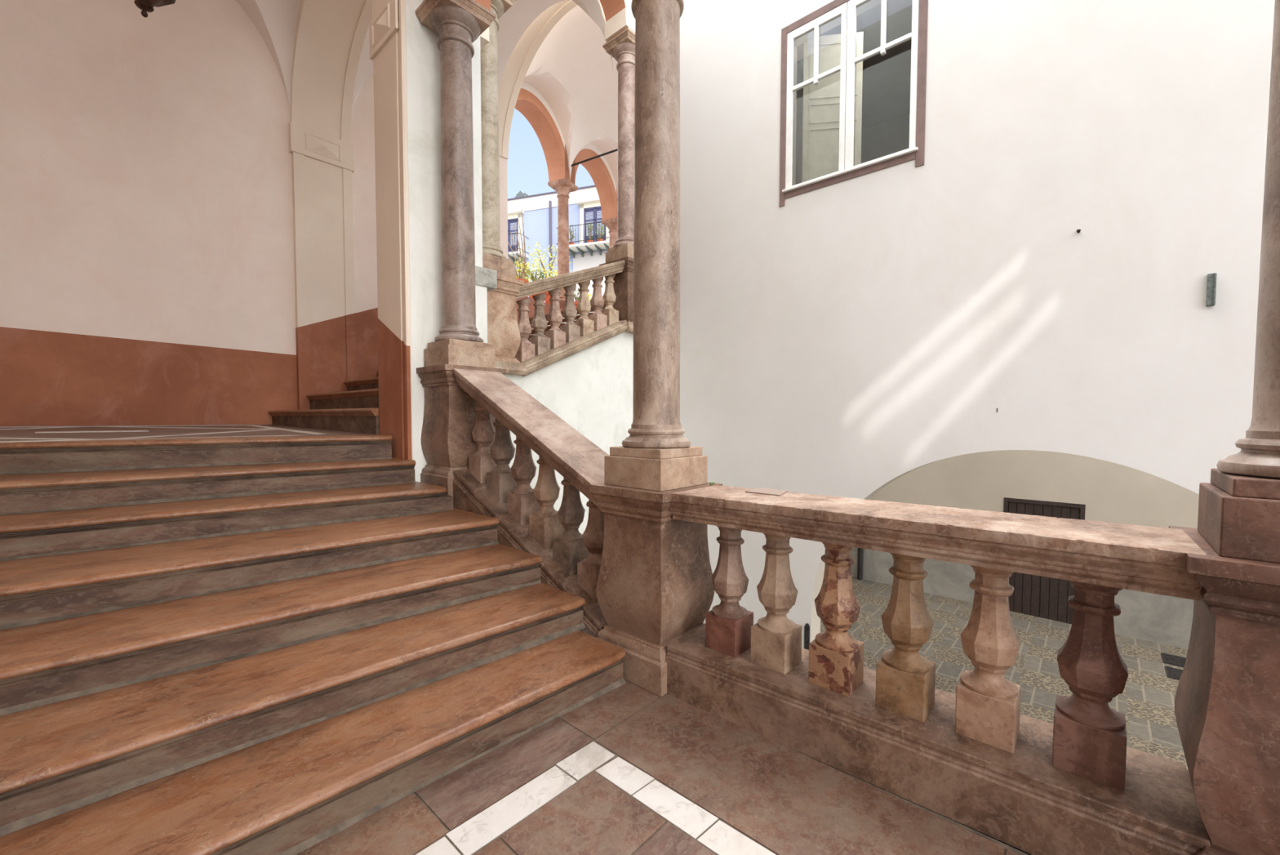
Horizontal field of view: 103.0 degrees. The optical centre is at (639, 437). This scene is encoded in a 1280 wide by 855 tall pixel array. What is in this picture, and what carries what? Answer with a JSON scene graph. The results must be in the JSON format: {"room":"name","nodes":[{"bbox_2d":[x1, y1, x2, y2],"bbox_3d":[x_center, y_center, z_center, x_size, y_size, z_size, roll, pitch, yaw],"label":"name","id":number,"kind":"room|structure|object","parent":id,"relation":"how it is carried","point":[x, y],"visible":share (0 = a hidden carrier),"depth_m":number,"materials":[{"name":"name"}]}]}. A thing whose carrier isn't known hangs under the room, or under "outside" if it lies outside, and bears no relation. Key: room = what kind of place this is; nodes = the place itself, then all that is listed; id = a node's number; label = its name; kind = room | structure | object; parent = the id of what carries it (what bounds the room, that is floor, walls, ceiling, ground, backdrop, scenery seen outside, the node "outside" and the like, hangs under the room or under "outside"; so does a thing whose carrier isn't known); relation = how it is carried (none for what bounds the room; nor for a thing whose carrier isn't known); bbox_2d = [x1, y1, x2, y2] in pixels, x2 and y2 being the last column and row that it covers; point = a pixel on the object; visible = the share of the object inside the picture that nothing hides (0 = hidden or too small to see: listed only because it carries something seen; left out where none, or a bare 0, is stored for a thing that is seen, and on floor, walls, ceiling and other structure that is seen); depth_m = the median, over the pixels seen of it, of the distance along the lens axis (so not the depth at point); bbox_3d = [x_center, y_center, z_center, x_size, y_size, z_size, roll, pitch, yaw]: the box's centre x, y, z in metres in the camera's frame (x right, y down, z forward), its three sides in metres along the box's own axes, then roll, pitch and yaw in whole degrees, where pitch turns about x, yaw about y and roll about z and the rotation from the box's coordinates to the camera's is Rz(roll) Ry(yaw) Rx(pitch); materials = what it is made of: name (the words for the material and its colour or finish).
{"room":"historic interior","nodes":[
{"label":"historic interior","id":0,"kind":"room"},
{"bbox_2d":[0,424,382,442],"bbox_3d":[-4.578,0.075,5.072,3.818,0.361,4.600,2,3,42],"label":"floor","id":1,"kind":"structure","parent":0,"point":[7,433],"depth_m":4.75,"materials":[{"name":"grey stone"}]},
{"bbox_2d":[267,408,379,434],"bbox_3d":[-3.642,-0.214,6.196,3.504,0.252,0.651,2,3,41],"label":"stair step","id":2,"kind":"structure","parent":1,"relation":"on","point":[365,420],"depth_m":5.55,"materials":[{"name":"stone"}]},
{"bbox_2d":[306,388,378,409],"bbox_3d":[-3.357,-0.470,6.502,3.490,0.235,0.691,2,3,42],"label":"stair step","id":3,"kind":"structure","parent":2,"relation":"on","point":[364,398],"depth_m":6.42,"materials":[{"name":"stone"}]},
{"bbox_2d":[343,377,378,391],"bbox_3d":[-3.114,-0.714,6.919,3.280,0.220,0.651,2,3,42],"label":"stair step","id":4,"kind":"structure","parent":3,"relation":"on","point":[369,383],"depth_m":7.29,"materials":[{"name":"stone"}]},
{"bbox_2d":[0,0,507,426],"bbox_3d":[-5.256,-3.300,7.181,0.400,10.000,7.620,2,3,42],"label":"wall","id":5,"kind":"structure","parent":0,"point":[146,193],"depth_m":6.17,"materials":[{"name":"beige paint"}]},
{"bbox_2d":[0,326,297,426],"bbox_3d":[-6.198,-0.677,5.943,0.004,1.066,3.770,2,3,42],"label":"wainscot","id":6,"kind":"structure","parent":5,"relation":"attached to","point":[47,378],"depth_m":6.08,"materials":[{"name":"paint"}]},
{"bbox_2d":[288,121,355,327],"bbox_3d":[-4.627,-2.272,7.516,0.145,4.320,0.820,2,3,42],"label":"pilaster","id":7,"kind":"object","parent":5,"relation":"attached to","point":[323,164],"depth_m":7.45,"materials":[{"name":"beige paint"}]},
{"bbox_2d":[295,313,356,409],"bbox_3d":[-4.650,-1.055,7.584,0.088,1.695,0.768,2,3,42],"label":"trim","id":8,"kind":"structure","parent":5,"relation":"attached to","point":[326,355],"depth_m":7.53,"materials":[{"name":"paint"}]},
{"bbox_2d":[355,307,378,379],"bbox_3d":[-3.492,-1.891,8.899,0.004,2.453,2.750,2,3,42],"label":"trim","id":9,"kind":"structure","parent":5,"relation":"attached to","point":[366,330],"depth_m":8.02,"materials":[{"name":"paint"}]},
{"bbox_2d":[235,0,300,118],"bbox_3d":[-4.965,-5.255,4.655,3.300,1.870,3.770,2,3,42],"label":"ceiling","id":10,"kind":"structure","parent":0,"point":[275,21],"depth_m":6.82,"materials":[{"name":"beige paint"}]},
{"bbox_2d":[133,0,175,17],"bbox_3d":[-4.123,-4.649,4.196,0.468,2.300,0.540,2,3,42],"label":"hanging lantern","id":11,"kind":"object","parent":10,"relation":"hanging from","point":[146,6],"visible":1,"depth_m":4.24,"materials":[{"name":"brown metal"}]},
{"bbox_2d":[290,0,489,143],"bbox_3d":[-3.371,-5.216,6.271,4.290,2.309,0.760,2,3,42],"label":"arch","id":12,"kind":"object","parent":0,"point":[330,36],"depth_m":7.18,"materials":[{"name":"beige paint"}]},
{"bbox_2d":[404,0,487,481],"bbox_3d":[-1.974,-2.451,4.863,0.625,11.500,0.750,2,3,42],"label":"wall","id":13,"kind":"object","parent":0,"point":[423,53],"visible":0.32,"depth_m":4.51,"materials":[{"name":"white paint"}]},
{"bbox_2d":[475,265,497,291],"bbox_3d":[-1.637,-1.563,5.078,0.390,0.180,0.240,2,3,42],"label":"marble block","id":14,"kind":"object","parent":13,"relation":"in","point":[484,277],"visible":0.52,"depth_m":4.95,"materials":[{"name":"white stone"}]},
{"bbox_2d":[351,0,613,111],"bbox_3d":[-2.401,-5.730,7.485,3.300,2.342,2.370,2,3,42],"label":"ceiling","id":15,"kind":"structure","parent":0,"point":[513,23],"depth_m":8.12,"materials":[{"name":"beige paint"}]},
{"bbox_2d":[474,0,490,11],"bbox_3d":[1.084,-4.762,1.977,7.580,4.038,0.400,2,3,42],"label":"wall","id":16,"kind":"structure","parent":0,"point":[486,3],"depth_m":4.40,"materials":[{"name":"orange paint"}]},
{"bbox_2d":[368,0,413,459],"bbox_3d":[-2.259,-3.787,4.491,0.625,8.800,0.107,2,3,42],"label":"pilaster","id":17,"kind":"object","parent":16,"relation":"attached to","point":[387,27],"depth_m":4.50,"materials":[{"name":"beige paint"}]},
{"bbox_2d":[377,317,412,459],"bbox_3d":[-2.239,-0.257,4.645,0.613,1.734,0.033,2,3,42],"label":"trim","id":18,"kind":"structure","parent":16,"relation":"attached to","point":[393,355],"depth_m":4.59,"materials":[{"name":"paint"}]},
{"bbox_2d":[515,296,563,319],"bbox_3d":[-1.597,-2.511,13.108,0.440,1.160,8.119,1,3,25],"label":"wall","id":19,"kind":"structure","parent":0,"point":[531,307],"depth_m":11.00,"materials":[{"name":"paint"}]},
{"bbox_2d":[547,177,577,308],"bbox_3d":[-1.870,-4.616,12.429,0.520,3.060,0.520,1,3,25],"label":"column","id":20,"kind":"structure","parent":19,"relation":"on","point":[562,187],"depth_m":12.30,"materials":[{"name":"stone"}]},
{"bbox_2d":[601,217,617,248],"bbox_3d":[-0.763,-4.709,14.801,0.520,3.060,0.520,1,3,25],"label":"column","id":21,"kind":"structure","parent":19,"relation":"on","point":[611,224],"depth_m":14.63,"materials":[{"name":"stone"}]},
{"bbox_2d":[515,81,617,220],"bbox_3d":[-1.893,-7.374,12.331,0.460,2.460,7.333,1,3,25],"label":"arches","id":22,"kind":"structure","parent":0,"point":[531,104],"depth_m":12.09,"materials":[{"name":"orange paint"}]},
{"bbox_2d":[497,0,635,159],"bbox_3d":[-1.510,-6.407,8.432,4.080,2.222,0.570,2,3,42],"label":"arch","id":23,"kind":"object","parent":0,"point":[524,52],"depth_m":9.02,"materials":[{"name":"beige paint"}]},
{"bbox_2d":[504,332,633,533],"bbox_3d":[-0.901,0.907,6.661,0.395,5.250,3.165,2,3,42],"label":"wall","id":24,"kind":"structure","parent":0,"point":[591,389],"depth_m":6.69,"materials":[{"name":"white paint"}]},
{"bbox_2d":[495,360,528,375],"bbox_3d":[-1.703,-0.771,5.680,0.570,0.130,0.680,2,3,42],"label":"stone ledge","id":25,"kind":"object","parent":24,"relation":"on","point":[512,368],"visible":0.42,"depth_m":5.62,"materials":[{"name":"beige stone"}]},
{"bbox_2d":[487,274,524,362],"bbox_3d":[-1.697,-1.285,5.688,0.570,0.934,0.570,2,3,42],"label":"pier","id":26,"kind":"object","parent":25,"relation":"on","point":[503,330],"visible":0.34,"depth_m":5.57,"materials":[{"name":"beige stone"}]},
{"bbox_2d":[480,0,515,278],"bbox_3d":[-1.693,-3.282,5.608,0.490,3.062,0.490,2,3,42],"label":"marble column","id":27,"kind":"structure","parent":26,"relation":"on","point":[493,258],"depth_m":5.51,"materials":[{"name":"beige stone"}]},
{"bbox_2d":[520,320,627,377],"bbox_3d":[-0.902,-1.165,6.545,0.482,0.890,1.705,2,3,42],"label":"kerb","id":28,"kind":"object","parent":24,"relation":"on","point":[539,362],"visible":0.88,"depth_m":6.32,"materials":[{"name":"beige stone"}]},
{"bbox_2d":[515,297,534,361],"bbox_3d":[-1.379,-1.282,6.041,0.189,0.785,0.189,2,3,42],"label":"baluster","id":29,"kind":"object","parent":28,"relation":"on","point":[526,351],"visible":0.78,"depth_m":5.98,"materials":[{"name":"stone"}]},
{"bbox_2d":[528,292,550,355],"bbox_3d":[-1.225,-1.387,6.208,0.189,0.785,0.189,2,3,42],"label":"baluster","id":30,"kind":"object","parent":28,"relation":"on","point":[539,322],"visible":0.97,"depth_m":6.15,"materials":[{"name":"grey stone"}]},
{"bbox_2d":[544,287,565,348],"bbox_3d":[-1.064,-1.497,6.382,0.189,0.785,0.189,2,3,42],"label":"baluster","id":31,"kind":"object","parent":28,"relation":"on","point":[557,337],"visible":0.99,"depth_m":6.32,"materials":[{"name":"stone"}]},
{"bbox_2d":[560,284,580,342],"bbox_3d":[-0.903,-1.607,6.556,0.189,0.785,0.189,2,3,42],"label":"baluster","id":32,"kind":"object","parent":28,"relation":"on","point":[572,331],"visible":0.96,"depth_m":6.49,"materials":[{"name":"grey stone"}]},
{"bbox_2d":[515,260,625,298],"bbox_3d":[-0.944,-2.012,6.510,0.460,0.835,1.765,2,3,42],"label":"handrail","id":33,"kind":"object","parent":32,"relation":"on","point":[537,286],"visible":0.88,"depth_m":6.29,"materials":[{"name":"beige stone"}]},
{"bbox_2d":[573,280,594,336],"bbox_3d":[-0.741,-1.718,6.732,0.189,0.785,0.189,2,3,42],"label":"baluster","id":34,"kind":"object","parent":28,"relation":"on","point":[584,307],"visible":0.93,"depth_m":6.67,"materials":[{"name":"beige stone"}]},
{"bbox_2d":[587,276,607,330],"bbox_3d":[-0.578,-1.829,6.908,0.189,0.785,0.189,2,3,42],"label":"baluster","id":35,"kind":"object","parent":28,"relation":"on","point":[597,301],"visible":0.93,"depth_m":6.85,"materials":[{"name":"stone"}]},
{"bbox_2d":[600,273,618,325],"bbox_3d":[-0.424,-1.934,7.075,0.189,0.785,0.189,2,3,42],"label":"baluster","id":36,"kind":"object","parent":28,"relation":"on","point":[609,296],"visible":0.93,"depth_m":7.01,"materials":[{"name":"beige stone"}]},
{"bbox_2d":[624,320,633,333],"bbox_3d":[-0.171,-1.553,7.380,0.570,0.130,0.540,2,3,42],"label":"stone ledge","id":37,"kind":"object","parent":24,"relation":"on","point":[630,324],"visible":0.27,"depth_m":7.03,"materials":[{"name":"beige stone"}]},
{"bbox_2d":[599,256,633,325],"bbox_3d":[-0.188,-2.023,7.364,0.570,0.928,0.570,2,3,42],"label":"pier","id":38,"kind":"object","parent":37,"relation":"on","point":[623,286],"visible":0.3,"depth_m":7.09,"materials":[{"name":"stone"}]},
{"bbox_2d":[602,27,635,262],"bbox_3d":[-0.185,-4.017,7.284,0.490,3.062,0.490,2,3,42],"label":"marble column","id":39,"kind":"structure","parent":38,"relation":"on","point":[621,47],"depth_m":7.16,"materials":[{"name":"stone"}]},
{"bbox_2d":[523,0,617,190],"bbox_3d":[0.172,-7.132,11.376,4.098,1.900,5.238,1,3,25],"label":"ceiling","id":40,"kind":"structure","parent":0,"point":[571,69],"depth_m":11.06,"materials":[{"name":"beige paint"}]},
{"bbox_2d":[599,0,635,41],"bbox_3d":[-0.927,-6.102,6.340,0.380,2.518,2.675,2,3,42],"label":"wall","id":41,"kind":"structure","parent":0,"point":[611,8],"depth_m":6.98,"materials":[{"name":"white paint"}]},
{"bbox_2d":[296,679,1028,854],"bbox_3d":[0.890,1.642,-0.362,6.100,0.250,3.760,2,3,42],"label":"floor","id":42,"kind":"structure","parent":0,"point":[632,769],"depth_m":1.99,"materials":[{"name":"red stone"}]},
{"bbox_2d":[0,630,626,854],"bbox_3d":[-1.587,1.332,1.781,0.681,0.190,3.670,2,3,44],"label":"stair step","id":43,"kind":"structure","parent":42,"relation":"on","point":[286,793],"depth_m":1.95,"materials":[{"name":"stone"}]},
{"bbox_2d":[0,582,586,835],"bbox_3d":[-1.914,1.132,2.105,3.756,0.182,0.679,-2,3,-44],"label":"stair step","id":44,"kind":"structure","parent":43,"relation":"on","point":[56,758],"depth_m":2.09,"materials":[{"name":"stone"}]},
{"bbox_2d":[0,543,542,715],"bbox_3d":[-2.293,0.935,2.438,3.795,0.183,0.677,-2,3,-42],"label":"stair step","id":45,"kind":"structure","parent":44,"relation":"on","point":[45,663],"depth_m":2.46,"materials":[{"name":"stone"}]},
{"bbox_2d":[0,507,499,630],"bbox_3d":[-2.699,0.734,2.796,3.811,0.190,0.676,-2,3,-41],"label":"stair step","id":46,"kind":"structure","parent":45,"relation":"on","point":[51,588],"depth_m":2.81,"materials":[{"name":"stone"}]},
{"bbox_2d":[0,481,453,560],"bbox_3d":[-3.179,0.527,3.185,3.786,0.190,0.674,-2,3,-39],"label":"stair step","id":47,"kind":"structure","parent":46,"relation":"on","point":[46,533],"depth_m":3.20,"materials":[{"name":"stone"}]},
{"bbox_2d":[0,457,415,515],"bbox_3d":[-3.527,0.325,3.436,3.670,0.192,0.676,-2,3,-41],"label":"stair step","id":48,"kind":"structure","parent":47,"relation":"on","point":[21,493],"depth_m":3.45,"materials":[{"name":"stone"}]},
{"bbox_2d":[0,434,392,474],"bbox_3d":[-3.795,0.117,3.617,3.664,0.208,0.329,-1,3,-34],"label":"stair step","id":49,"kind":"structure","parent":48,"relation":"on","point":[76,455],"depth_m":3.74,"materials":[{"name":"stone"}]},
{"bbox_2d":[588,482,722,696],"bbox_3d":[0.096,0.827,3.081,0.570,1.100,0.570,2,3,42],"label":"pier","id":50,"kind":"object","parent":42,"relation":"on","point":[655,587],"visible":0.72,"depth_m":2.88,"materials":[{"name":"stone"}]},
{"bbox_2d":[604,0,707,491],"bbox_3d":[0.100,-1.252,2.997,0.490,3.062,0.490,2,3,42],"label":"marble column","id":51,"kind":"structure","parent":50,"relation":"on","point":[655,455],"depth_m":2.89,"materials":[{"name":"stone"}]},
{"bbox_2d":[670,484,1206,600],"bbox_3d":[1.031,0.385,2.273,1.956,0.165,0.440,2,3,40],"label":"handrail","id":52,"kind":"object","parent":50,"relation":"attached to","point":[1138,557],"visible":0.99,"depth_m":1.90,"materials":[{"name":"stone"}]},
{"bbox_2d":[1168,525,1279,854],"bbox_3d":[1.970,0.891,1.498,0.570,1.105,0.570,2,3,42],"label":"pier","id":53,"kind":"object","parent":42,"relation":"on","point":[1227,698],"visible":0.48,"depth_m":1.44,"materials":[{"name":"red stone"}]},
{"bbox_2d":[1197,0,1279,563],"bbox_3d":[1.973,-1.190,1.415,0.490,3.062,0.490,2,3,42],"label":"marble column","id":54,"kind":"structure","parent":53,"relation":"on","point":[1238,516],"depth_m":1.48,"materials":[{"name":"stone"}]},
{"bbox_2d":[795,0,912,184],"bbox_3d":[3.674,-3.532,6.976,2.500,3.449,3.120,2,3,42],"label":"wall","id":55,"kind":"structure","parent":0,"point":[886,82],"depth_m":7.39,"materials":[{"name":"grey paint"}]},
{"bbox_2d":[680,0,1275,648],"bbox_3d":[6.533,-1.328,2.195,17.300,10.100,0.280,2,3,42],"label":"wall","id":56,"kind":"structure","parent":0,"point":[851,337],"depth_m":4.89,"materials":[{"name":"white paint"}]},
{"bbox_2d":[801,31,863,182],"bbox_3d":[2.388,-3.829,6.343,0.700,2.289,0.045,0,2,8],"label":"shutter","id":57,"kind":"object","parent":56,"relation":"attached to","point":[821,101],"visible":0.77,"depth_m":6.33,"materials":[{"name":"beige paint"}]},
{"bbox_2d":[779,0,928,207],"bbox_3d":[2.316,-3.878,5.704,1.602,2.130,0.087,2,3,42],"label":"window","id":58,"kind":"structure","parent":56,"relation":"in","point":[846,9],"depth_m":5.70,"materials":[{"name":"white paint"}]},
{"bbox_2d":[1205,272,1217,306],"bbox_3d":[4.390,-1.138,3.915,0.045,0.244,0.045,2,3,42],"label":"wall anchor","id":59,"kind":"object","parent":56,"relation":"attached to","point":[1211,277],"visible":1,"depth_m":3.91,"materials":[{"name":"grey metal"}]},
{"bbox_2d":[937,812,1032,854],"bbox_3d":[1.382,2.429,1.993,8.475,2.590,0.390,2,3,42],"label":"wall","id":60,"kind":"structure","parent":0,"point":[1026,852],"depth_m":1.98,"materials":[{"name":"white stone"}]},
{"bbox_2d":[453,469,607,636],"bbox_3d":[-0.749,1.080,3.853,1.768,1.580,0.472,2,3,42],"label":"balustrade base","id":61,"kind":"object","parent":60,"relation":"on","point":[469,495],"visible":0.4,"depth_m":3.72,"materials":[{"name":"stone"}]},
{"bbox_2d":[416,364,506,495],"bbox_3d":[-1.604,-0.023,4.558,0.570,1.185,0.570,2,3,42],"label":"pier","id":62,"kind":"object","parent":61,"relation":"on","point":[450,413],"visible":0.51,"depth_m":4.33,"materials":[{"name":"stone"}]},
{"bbox_2d":[415,0,496,368],"bbox_3d":[-1.600,-2.145,4.473,0.490,3.062,0.490,2,3,42],"label":"marble column","id":63,"kind":"structure","parent":62,"relation":"on","point":[458,24],"depth_m":4.36,"materials":[{"name":"stone"}]},
{"bbox_2d":[468,400,497,483],"bbox_3d":[-1.318,-0.025,4.311,0.189,0.794,0.189,2,3,42],"label":"baluster","id":64,"kind":"object","parent":61,"relation":"on","point":[481,462],"visible":0.56,"depth_m":4.25,"materials":[{"name":"stone"}]},
{"bbox_2d":[486,417,517,502],"bbox_3d":[-1.112,0.113,4.131,0.189,0.794,0.189,2,3,42],"label":"baluster","id":65,"kind":"object","parent":61,"relation":"on","point":[500,481],"visible":0.59,"depth_m":4.07,"materials":[{"name":"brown stone"}]},
{"bbox_2d":[506,435,540,524],"bbox_3d":[-0.900,0.255,3.946,0.189,0.794,0.189,2,3,42],"label":"baluster","id":66,"kind":"object","parent":61,"relation":"on","point":[522,502],"visible":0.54,"depth_m":3.88,"materials":[{"name":"stone"}]},
{"bbox_2d":[528,455,564,549],"bbox_3d":[-0.687,0.399,3.759,0.189,0.794,0.189,2,3,42],"label":"baluster","id":67,"kind":"object","parent":61,"relation":"on","point":[544,525],"visible":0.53,"depth_m":3.70,"materials":[{"name":"beige stone"}]},
{"bbox_2d":[452,368,609,508],"bbox_3d":[-0.750,-0.061,3.804,1.767,1.015,0.448,2,3,42],"label":"handrail","id":68,"kind":"object","parent":67,"relation":"on","point":[580,461],"visible":0.83,"depth_m":3.70,"materials":[{"name":"stone"}]},
{"bbox_2d":[552,476,590,575],"bbox_3d":[-0.481,0.537,3.579,0.189,0.794,0.189,2,3,42],"label":"baluster","id":69,"kind":"object","parent":61,"relation":"on","point":[569,548],"visible":0.61,"depth_m":3.52,"materials":[{"name":"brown stone"}]},
{"bbox_2d":[577,498,604,602],"bbox_3d":[-0.288,0.666,3.410,0.189,0.794,0.189,2,3,42],"label":"baluster","id":70,"kind":"object","parent":61,"relation":"on","point":[588,570],"visible":0.44,"depth_m":3.35,"materials":[{"name":"stone"}]},
{"bbox_2d":[665,623,1210,854],"bbox_3d":[1.048,1.348,2.307,1.991,0.400,0.462,2,3,40],"label":"balustrade base","id":71,"kind":"object","parent":60,"relation":"on","point":[1019,799],"visible":0.81,"depth_m":1.94,"materials":[{"name":"stone"}]},
{"bbox_2d":[705,525,753,657],"bbox_3d":[0.485,0.790,2.750,0.189,0.682,0.189,2,3,42],"label":"baluster","id":72,"kind":"object","parent":71,"relation":"on","point":[728,624],"visible":0.83,"depth_m":2.69,"materials":[{"name":"red stone"}]},
{"bbox_2d":[750,533,801,674],"bbox_3d":[0.692,0.797,2.575,0.189,0.682,0.189,2,3,42],"label":"baluster","id":73,"kind":"object","parent":71,"relation":"on","point":[775,638],"visible":0.81,"depth_m":2.52,"materials":[{"name":"beige stone"}]},
{"bbox_2d":[808,542,863,696],"bbox_3d":[0.921,0.806,2.382,0.189,0.682,0.189,2,3,42],"label":"baluster","id":74,"kind":"object","parent":71,"relation":"on","point":[836,658],"visible":0.83,"depth_m":2.32,"materials":[{"name":"stone"}]},
{"bbox_2d":[875,552,935,721],"bbox_3d":[1.147,0.814,2.191,0.189,0.682,0.189,2,3,42],"label":"baluster","id":75,"kind":"object","parent":71,"relation":"on","point":[905,679],"visible":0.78,"depth_m":2.13,"materials":[{"name":"brown stone"}]},
{"bbox_2d":[955,564,1020,752],"bbox_3d":[1.373,0.822,2.000,0.189,0.682,0.189,2,3,42],"label":"baluster","id":76,"kind":"object","parent":71,"relation":"on","point":[988,704],"visible":0.88,"depth_m":1.94,"materials":[{"name":"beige stone"}]},
{"bbox_2d":[1052,580,1128,791],"bbox_3d":[1.601,0.830,1.808,0.189,0.682,0.189,2,3,42],"label":"baluster","id":77,"kind":"object","parent":71,"relation":"on","point":[1090,735],"visible":0.83,"depth_m":1.75,"materials":[{"name":"red stone"}]},
{"bbox_2d":[820,576,1188,769],"bbox_3d":[14.178,3.205,9.163,19.000,0.230,27.600,2,3,42],"label":"floor","id":78,"kind":"structure","parent":0,"point":[1147,699],"depth_m":7.28,"materials":[{"name":"beige tile"}]},
{"bbox_2d":[850,449,1199,649],"bbox_3d":[10.500,0.240,5.697,20.000,6.900,0.100,2,3,42],"label":"wall","id":79,"kind":"structure","parent":0,"point":[1110,491],"depth_m":8.69,"materials":[{"name":"beige paint"}]},
{"bbox_2d":[1003,497,1085,623],"bbox_3d":[7.000,2.173,8.892,1.109,2.168,0.070,2,3,42],"label":"door","id":80,"kind":"structure","parent":79,"relation":"in","point":[1043,597],"depth_m":8.87,"materials":[{"name":"brown paint"}]},
{"label":"outside","id":81,"kind":"structure","parent":0,"visible":0},
{"bbox_2d":[507,185,608,303],"bbox_3d":[-3.621,-4.926,26.303,18.000,14.720,4.850,1,2,19],"label":"apartment building","id":82,"kind":"structure","parent":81,"point":[540,211],"depth_m":24.55,"materials":[{"name":"blue paint"}]},
{"bbox_2d":[507,217,518,252],"bbox_3d":[-6.531,-9.910,25.427,1.120,1.900,0.070,1,2,19],"label":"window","id":83,"kind":"structure","parent":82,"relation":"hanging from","point":[512,222],"depth_m":25.33,"materials":[{"name":"blue glass"}]},
{"bbox_2d":[583,206,605,243],"bbox_3d":[-2.097,-9.841,23.901,1.140,1.900,0.070,1,2,19],"label":"balcony door","id":84,"kind":"structure","parent":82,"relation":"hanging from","point":[592,214],"depth_m":23.90,"materials":[{"name":"blue paint"}]},
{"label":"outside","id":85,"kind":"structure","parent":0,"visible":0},
{"bbox_2d":[516,241,572,282],"bbox_3d":[-3.062,-1.710,16.412,2.106,8.692,2.410,2,3,42],"label":"tree","id":86,"kind":"object","parent":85,"point":[543,268],"visible":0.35,"depth_m":15.74,"materials":[{"name":"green plant"}]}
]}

